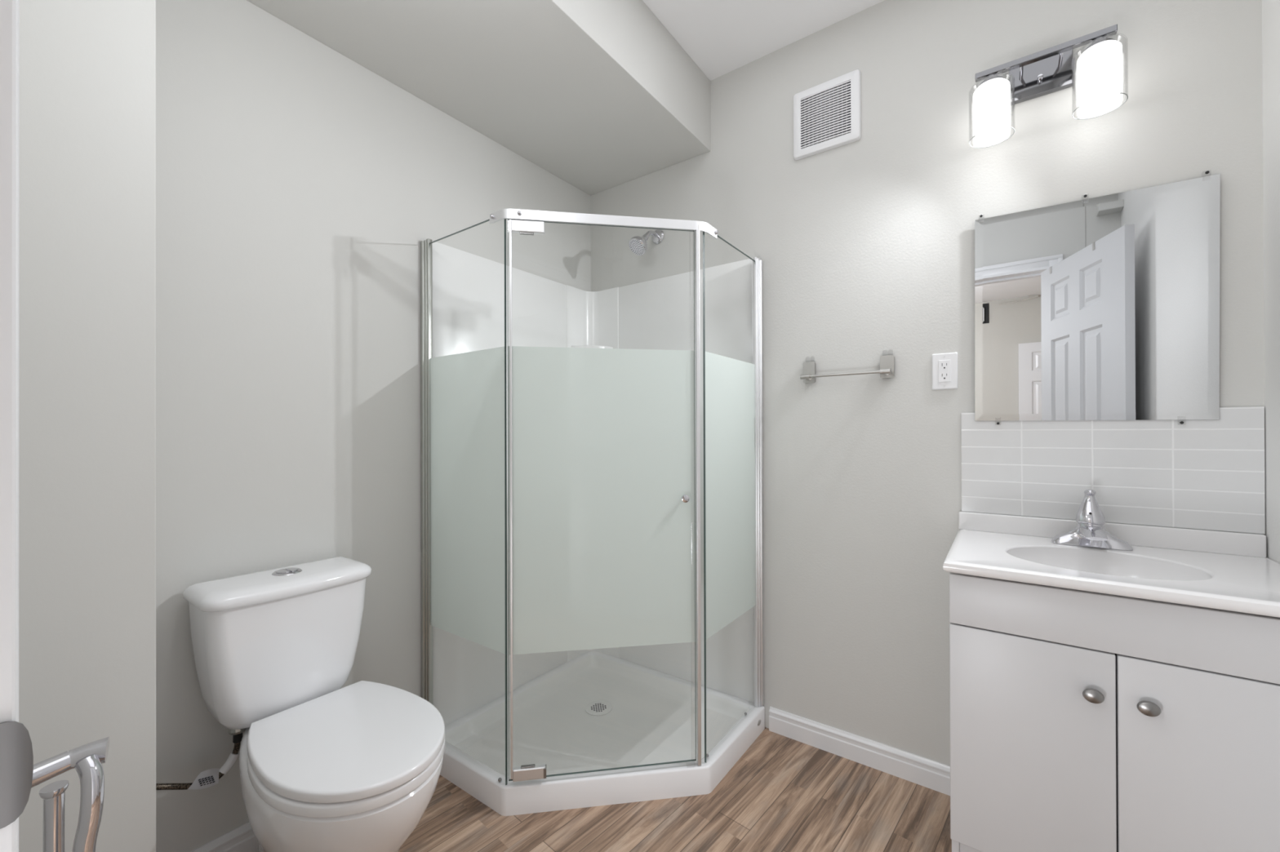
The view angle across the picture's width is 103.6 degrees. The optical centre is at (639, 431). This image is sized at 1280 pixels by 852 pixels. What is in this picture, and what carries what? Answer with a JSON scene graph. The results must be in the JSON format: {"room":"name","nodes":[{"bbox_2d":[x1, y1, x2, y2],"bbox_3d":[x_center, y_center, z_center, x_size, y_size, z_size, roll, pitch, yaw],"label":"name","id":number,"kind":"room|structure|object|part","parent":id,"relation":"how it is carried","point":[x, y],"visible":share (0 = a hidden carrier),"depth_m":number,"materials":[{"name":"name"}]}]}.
{"room":"bathroom","nodes":[
{"label":"bathroom","id":0,"kind":"room"},
{"bbox_2d":[0,0,33,851],"bbox_3d":[0.123,0.073,0.045,1.210,2.073,0.534,0,0,3],"label":"door","id":1,"kind":"structure","parent":0,"point":[16,757],"depth_m":0.30,"materials":[{"name":"white wood"}]},
{"bbox_3d":[-0.386,0.203,0.285,0.004,0.062,0.053,0,0,36],"label":"strike plate","id":2,"kind":"part","parent":1,"relation":"part of","materials":[{"name":"silver metal"}]},
{"bbox_3d":[-0.104,0.074,0.098,0.801,2.073,0.020,0,0,36],"label":"casing","id":3,"kind":"part","parent":1,"relation":"part of","materials":[{"name":"white wood"}]},
{"bbox_2d":[18,0,155,851],"bbox_3d":[-1.120,-0.005,0.968,0.250,2.241,0.234,0,0,36],"label":"wall partition","id":4,"kind":"structure","parent":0,"point":[87,182],"depth_m":0.92,"materials":[{"name":"paint"}]},
{"bbox_2d":[155,0,591,851],"bbox_3d":[-0.858,-0.145,1.671,0.150,2.525,1.920,0,0,36],"label":"wall","id":5,"kind":"structure","parent":0,"point":[300,188],"depth_m":1.39,"materials":[{"name":"paint"}]},
{"bbox_2d":[190,822,258,851],"bbox_3d":[-0.942,1.068,1.409,0.012,0.098,0.691,0,0,36],"label":"baseboard","id":6,"kind":"structure","parent":5,"relation":"attached to","point":[242,838],"depth_m":1.28,"materials":[{"name":"white wood"}]},
{"bbox_2d":[246,0,710,195],"bbox_3d":[-0.505,-1.268,1.489,0.644,0.284,1.800,0,0,36],"label":"ceiling bulkhead","id":7,"kind":"structure","parent":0,"point":[599,95],"depth_m":1.61,"materials":[{"name":"paint"}]},
{"bbox_2d":[397,727,951,851],"bbox_3d":[0.097,1.163,1.070,2.390,0.100,2.070,0,0,36],"label":"floor","id":8,"kind":"structure","parent":0,"point":[783,794],"depth_m":1.44,"materials":[{"name":"wood"}]},
{"bbox_2d":[31,736,109,851],"bbox_3d":[-0.796,0.778,0.711,0.160,0.673,0.160,0,0,-24],"label":"toilet paper stand","id":9,"kind":"object","parent":8,"relation":"on","point":[87,759],"visible":0.91,"depth_m":0.69,"materials":[{"name":"silver metal"}]},
{"bbox_3d":[-0.812,0.802,0.701,0.023,0.600,0.025,0,0,36],"label":"reserve post","id":10,"kind":"part","parent":9,"relation":"part of","materials":[{"name":"silver metal"}]},
{"bbox_3d":[-0.771,0.777,0.696,0.061,0.652,0.029,0,0,18],"label":"post","id":11,"kind":"part","parent":9,"relation":"part of","materials":[{"name":"silver metal"}]},
{"bbox_2d":[182,556,444,851],"bbox_3d":[-0.716,0.735,1.158,0.624,0.760,0.380,0,0,36],"label":"toilet","id":12,"kind":"object","parent":8,"relation":"on","point":[325,766],"visible":1,"depth_m":1.14,"materials":[{"name":"white ceramic"}]},
{"bbox_2d":[155,733,242,790],"bbox_3d":[-1.036,0.784,1.165,0.030,0.105,0.187,0,0,41],"label":"supply hose","id":13,"kind":"object","parent":12,"relation":"attached to","point":[211,777],"visible":0.95,"depth_m":1.18,"materials":[{"name":"silver rubber"}]},
{"bbox_2d":[198,775,214,786],"bbox_3d":[-1.011,0.816,1.174,0.002,0.021,0.030,0,0,36],"label":"print","id":14,"kind":"object","parent":13,"relation":"attached to","point":[203,780],"depth_m":1.17},
{"bbox_3d":[-0.898,0.555,1.283,0.174,0.307,0.349,0,0,36],"label":"tank","id":15,"kind":"part","parent":12,"relation":"part of","materials":[{"name":"white ceramic"}]},
{"bbox_3d":[-0.896,0.381,1.281,0.190,0.040,0.368,0,0,36],"label":"tank lid","id":16,"kind":"part","parent":12,"relation":"part of","materials":[{"name":"white ceramic"}]},
{"bbox_3d":[-0.698,0.917,1.165,0.595,0.397,0.344,0,0,36],"label":"bowl","id":17,"kind":"part","parent":12,"relation":"part of","materials":[{"name":"white ceramic"}]},
{"bbox_3d":[-0.635,0.702,1.119,0.442,0.028,0.348,0,0,36],"label":"seat","id":18,"kind":"part","parent":12,"relation":"part of","materials":[{"name":"white plastic"}]},
{"bbox_3d":[-0.638,0.677,1.121,0.455,0.026,0.342,0,0,36],"label":"seat lid","id":19,"kind":"part","parent":12,"relation":"part of","materials":[{"name":"white plastic"}]},
{"bbox_2d":[420,208,764,816],"bbox_3d":[-0.136,0.229,1.794,0.868,1.772,0.869,0,0,36],"label":"shower enclosure","id":20,"kind":"object","parent":8,"relation":"on","point":[592,462],"visible":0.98,"depth_m":1.61,"materials":[{"name":"glass"}]},
{"bbox_3d":[-0.550,0.198,1.583,0.393,1.665,0.006,0,0,36],"label":"panel","id":21,"kind":"part","parent":20,"relation":"part of","materials":[{"name":"clear glass"}]},
{"bbox_2d":[570,345,613,348],"bbox_3d":[-0.217,-0.376,2.292,0.135,0.016,0.138,0,0,36],"label":"shelf","id":22,"kind":"object","parent":20,"relation":"attached to","point":[571,346],"depth_m":2.26,"materials":[{"name":"plastic"}]},
{"bbox_3d":[-0.107,0.199,1.510,0.561,1.633,0.006,0,0,-9],"label":"glass door","id":23,"kind":"part","parent":20,"relation":"part of","materials":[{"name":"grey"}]},
{"bbox_3d":[-0.095,-0.632,1.531,0.707,0.030,0.059,0,0,-10],"label":"rail","id":24,"kind":"part","parent":20,"relation":"part of","materials":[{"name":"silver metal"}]},
{"bbox_3d":[0.137,0.206,1.534,0.025,0.025,0.027,0,0,-9],"label":"door knob","id":25,"kind":"part","parent":20,"relation":"part of","materials":[{"name":"silver metal"}]},
{"bbox_3d":[0.180,0.196,1.555,0.011,1.665,0.014,0,0,-9],"label":"door post","id":26,"kind":"part","parent":20,"relation":"part of","materials":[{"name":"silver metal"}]},
{"bbox_3d":[0.317,0.196,1.724,0.006,1.665,0.397,0,0,36],"label":"panel","id":27,"kind":"part","parent":20,"relation":"part of","materials":[{"name":"clear glass"}]},
{"bbox_2d":[949,572,1279,851],"bbox_3d":[1.077,0.718,1.156,0.592,0.784,0.474,0,0,36],"label":"vanity cabinet","id":28,"kind":"object","parent":8,"relation":"on","point":[1081,721],"visible":0.92,"depth_m":1.00,"materials":[{"name":"white laminate"}]},
{"bbox_3d":[0.832,0.691,1.083,0.281,0.494,0.018,0,0,36],"label":"cabinet door","id":29,"kind":"part","parent":28,"relation":"part of","materials":[{"name":"white laminate"}]},
{"bbox_3d":[0.904,0.527,1.004,0.033,0.028,0.024,0,0,36],"label":"knob","id":30,"kind":"part","parent":28,"relation":"part of","materials":[{"name":"grey metal"}]},
{"bbox_2d":[942,511,1279,617],"bbox_3d":[1.070,0.322,1.155,0.602,0.161,0.483,0,0,36],"label":"washbasin","id":31,"kind":"object","parent":28,"relation":"in","point":[1227,571],"visible":0.74,"depth_m":1.17,"materials":[{"name":"white ceramic"}]},
{"bbox_2d":[1051,488,1133,551],"bbox_3d":[1.133,0.223,1.260,0.156,0.144,0.138,0,0,36],"label":"faucet","id":32,"kind":"object","parent":31,"relation":"on","point":[1090,531],"visible":1,"depth_m":1.28,"materials":[{"name":"silver metal"}]},
{"bbox_3d":[1.158,0.194,1.294,0.058,0.086,0.056,0,0,36],"label":"lever handle","id":33,"kind":"part","parent":32,"relation":"part of","materials":[{"name":"silver metal"}]},
{"bbox_3d":[1.122,0.256,1.245,0.058,0.036,0.100,0,0,36],"label":"spout","id":34,"kind":"part","parent":32,"relation":"part of","materials":[{"name":"silver metal"}]},
{"bbox_3d":[1.157,0.269,1.292,0.156,0.052,0.056,0,0,36],"label":"plate","id":35,"kind":"part","parent":32,"relation":"part of","materials":[{"name":"silver metal"}]},
{"bbox_2d":[1006,546,1211,580],"bbox_3d":[1.045,0.350,1.144,0.341,0.105,0.278,0,0,36],"label":"basin","id":36,"kind":"object","parent":31,"relation":"in","point":[1124,564],"depth_m":1.21,"materials":[{"name":"white ceramic"}]},
{"bbox_3d":[0.957,0.384,0.992,0.592,0.112,0.018,0,0,36],"label":"rail","id":37,"kind":"part","parent":28,"relation":"part of","materials":[{"name":"white laminate"}]},
{"bbox_3d":[0.965,0.633,1.001,0.556,0.614,0.004,0,0,36],"label":"shadow panel","id":38,"kind":"part","parent":28,"relation":"part of","materials":[{"name":"white wood"}]},
{"bbox_3d":[0.967,0.527,0.958,0.033,0.028,0.024,0,0,36],"label":"knob","id":39,"kind":"part","parent":28,"relation":"part of","materials":[{"name":"grey metal"}]},
{"bbox_3d":[1.072,0.690,0.908,0.308,0.494,0.018,0,0,36],"label":"cabinet door","id":40,"kind":"part","parent":28,"relation":"part of","materials":[{"name":"white laminate"}]},
{"bbox_2d":[642,0,884,80],"bbox_3d":[0.089,-1.462,1.077,2.390,0.100,2.070,0,0,36],"label":"ceiling","id":41,"kind":"structure","parent":0,"point":[721,37],"depth_m":1.74,"materials":[{"name":"paint"}]},
{"bbox_2d":[590,0,1265,765],"bbox_3d":[0.648,-0.149,1.838,2.390,2.525,0.120,0,0,36],"label":"wall","id":42,"kind":"structure","parent":0,"point":[865,246],"depth_m":1.62,"materials":[{"name":"beige paint"}]},
{"bbox_2d":[628,229,663,255],"bbox_3d":[0.021,-0.800,2.115,0.083,0.140,0.168,0,0,36],"label":"shower","id":43,"kind":"object","parent":42,"relation":"attached to","point":[637,245],"visible":1,"depth_m":2.08,"materials":[{"name":"silver metal"}]},
{"bbox_3d":[0.046,-0.828,2.135,0.021,0.050,0.091,0,0,36],"label":"arm","id":44,"kind":"part","parent":43,"relation":"part of","materials":[{"name":"silver metal"}]},
{"bbox_2d":[793,69,861,160],"bbox_3d":[0.645,-1.097,1.752,0.227,0.235,0.022,0,0,36],"label":"air vent","id":45,"kind":"object","parent":42,"relation":"in","point":[827,116],"visible":1,"depth_m":1.74,"materials":[{"name":"white plastic"}]},
{"bbox_2d":[801,81,850,148],"bbox_3d":[0.645,-1.095,1.750,0.167,0.177,0.002,0,0,36],"label":"grille","id":46,"kind":"object","parent":45,"relation":"attached to","point":[826,108],"depth_m":1.74,"materials":[{"name":"white plastic"}]},
{"bbox_2d":[800,355,894,383],"bbox_3d":[0.692,-0.218,1.697,0.293,0.095,0.055,0,0,36],"label":"towel bar","id":47,"kind":"object","parent":42,"relation":"attached to","point":[886,371],"visible":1,"depth_m":1.65,"materials":[{"name":"grey metal"}]},
{"bbox_2d":[768,706,950,795],"bbox_3d":[0.731,1.070,1.696,0.612,0.084,0.012,0,0,36],"label":"baseboard","id":48,"kind":"structure","parent":42,"relation":"attached to","point":[918,770],"depth_m":1.68,"materials":[{"name":"white wood"}]},
{"bbox_2d":[932,352,957,390],"bbox_3d":[0.937,-0.183,1.549,0.068,0.112,0.008,0,0,36],"label":"wall outlet","id":49,"kind":"object","parent":42,"relation":"attached to","point":[944,366],"visible":1,"depth_m":1.54,"materials":[{"name":"white plastic"}]},
{"bbox_2d":[938,360,951,382],"bbox_3d":[0.936,-0.184,1.547,0.032,0.067,0.002,0,0,36],"label":"receptacle","id":50,"kind":"object","parent":49,"relation":"attached to","point":[944,366],"depth_m":1.54,"materials":[{"name":"white plastic"}]},
{"bbox_2d":[968,24,1128,148],"bbox_3d":[1.083,-0.936,1.356,0.328,0.237,0.148,0,0,36],"label":"vanity light","id":51,"kind":"object","parent":42,"relation":"attached to","point":[1050,70],"visible":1,"depth_m":1.36,"materials":[{"name":"white glass"}]},
{"bbox_3d":[0.980,-0.893,1.404,0.105,0.150,0.105,0,0,36],"label":"lamp shade","id":52,"kind":"part","parent":51,"relation":"part of","materials":[{"name":"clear glass"}]},
{"bbox_3d":[0.980,-0.902,1.404,0.085,0.116,0.085,0,0,36],"label":"lamp shade","id":53,"kind":"part","parent":51,"relation":"part of","materials":[{"name":"white glass"}]},
{"bbox_3d":[1.058,-0.996,1.396,0.008,0.008,0.070,0,0,36],"label":"support rod","id":54,"kind":"part","parent":51,"relation":"part of","materials":[{"name":"silver metal"}]},
{"bbox_3d":[1.106,-0.975,1.391,0.013,0.013,0.022,0,0,36],"label":"mounting knob","id":55,"kind":"part","parent":51,"relation":"part of","materials":[{"name":"silver metal"}]},
{"bbox_3d":[1.126,-0.997,1.347,0.008,0.008,0.070,0,0,36],"label":"support rod","id":56,"kind":"part","parent":51,"relation":"part of","materials":[{"name":"silver metal"}]},
{"bbox_3d":[1.161,-0.903,1.272,0.085,0.116,0.085,0,0,36],"label":"lamp shade","id":57,"kind":"part","parent":51,"relation":"part of","materials":[{"name":"white glass"}]},
{"bbox_3d":[1.161,-0.894,1.272,0.105,0.150,0.105,0,0,36],"label":"lamp shade","id":58,"kind":"part","parent":51,"relation":"part of","materials":[{"name":"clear glass"}]},
{"bbox_2d":[974,169,1220,425],"bbox_3d":[1.196,-0.327,1.354,0.493,0.626,0.017,0,0,36],"label":"wall mirror","id":59,"kind":"object","parent":42,"relation":"attached to","point":[1104,308],"visible":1,"depth_m":1.33,"materials":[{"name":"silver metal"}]},
{"bbox_2d":[960,406,1265,534],"bbox_3d":[1.213,0.093,1.348,0.596,0.297,0.008,0,0,36],"label":"tile backsplash","id":60,"kind":"structure","parent":42,"relation":"attached to","point":[1201,474],"depth_m":1.30,"materials":[{"name":"white tile"}]},
{"bbox_2d":[1262,0,1279,564],"bbox_3d":[0.943,-0.154,0.364,0.120,2.525,1.920,0,0,36],"label":"wall","id":61,"kind":"structure","parent":0,"point":[1270,8],"depth_m":1.14,"materials":[{"name":"white paint"}]}
]}

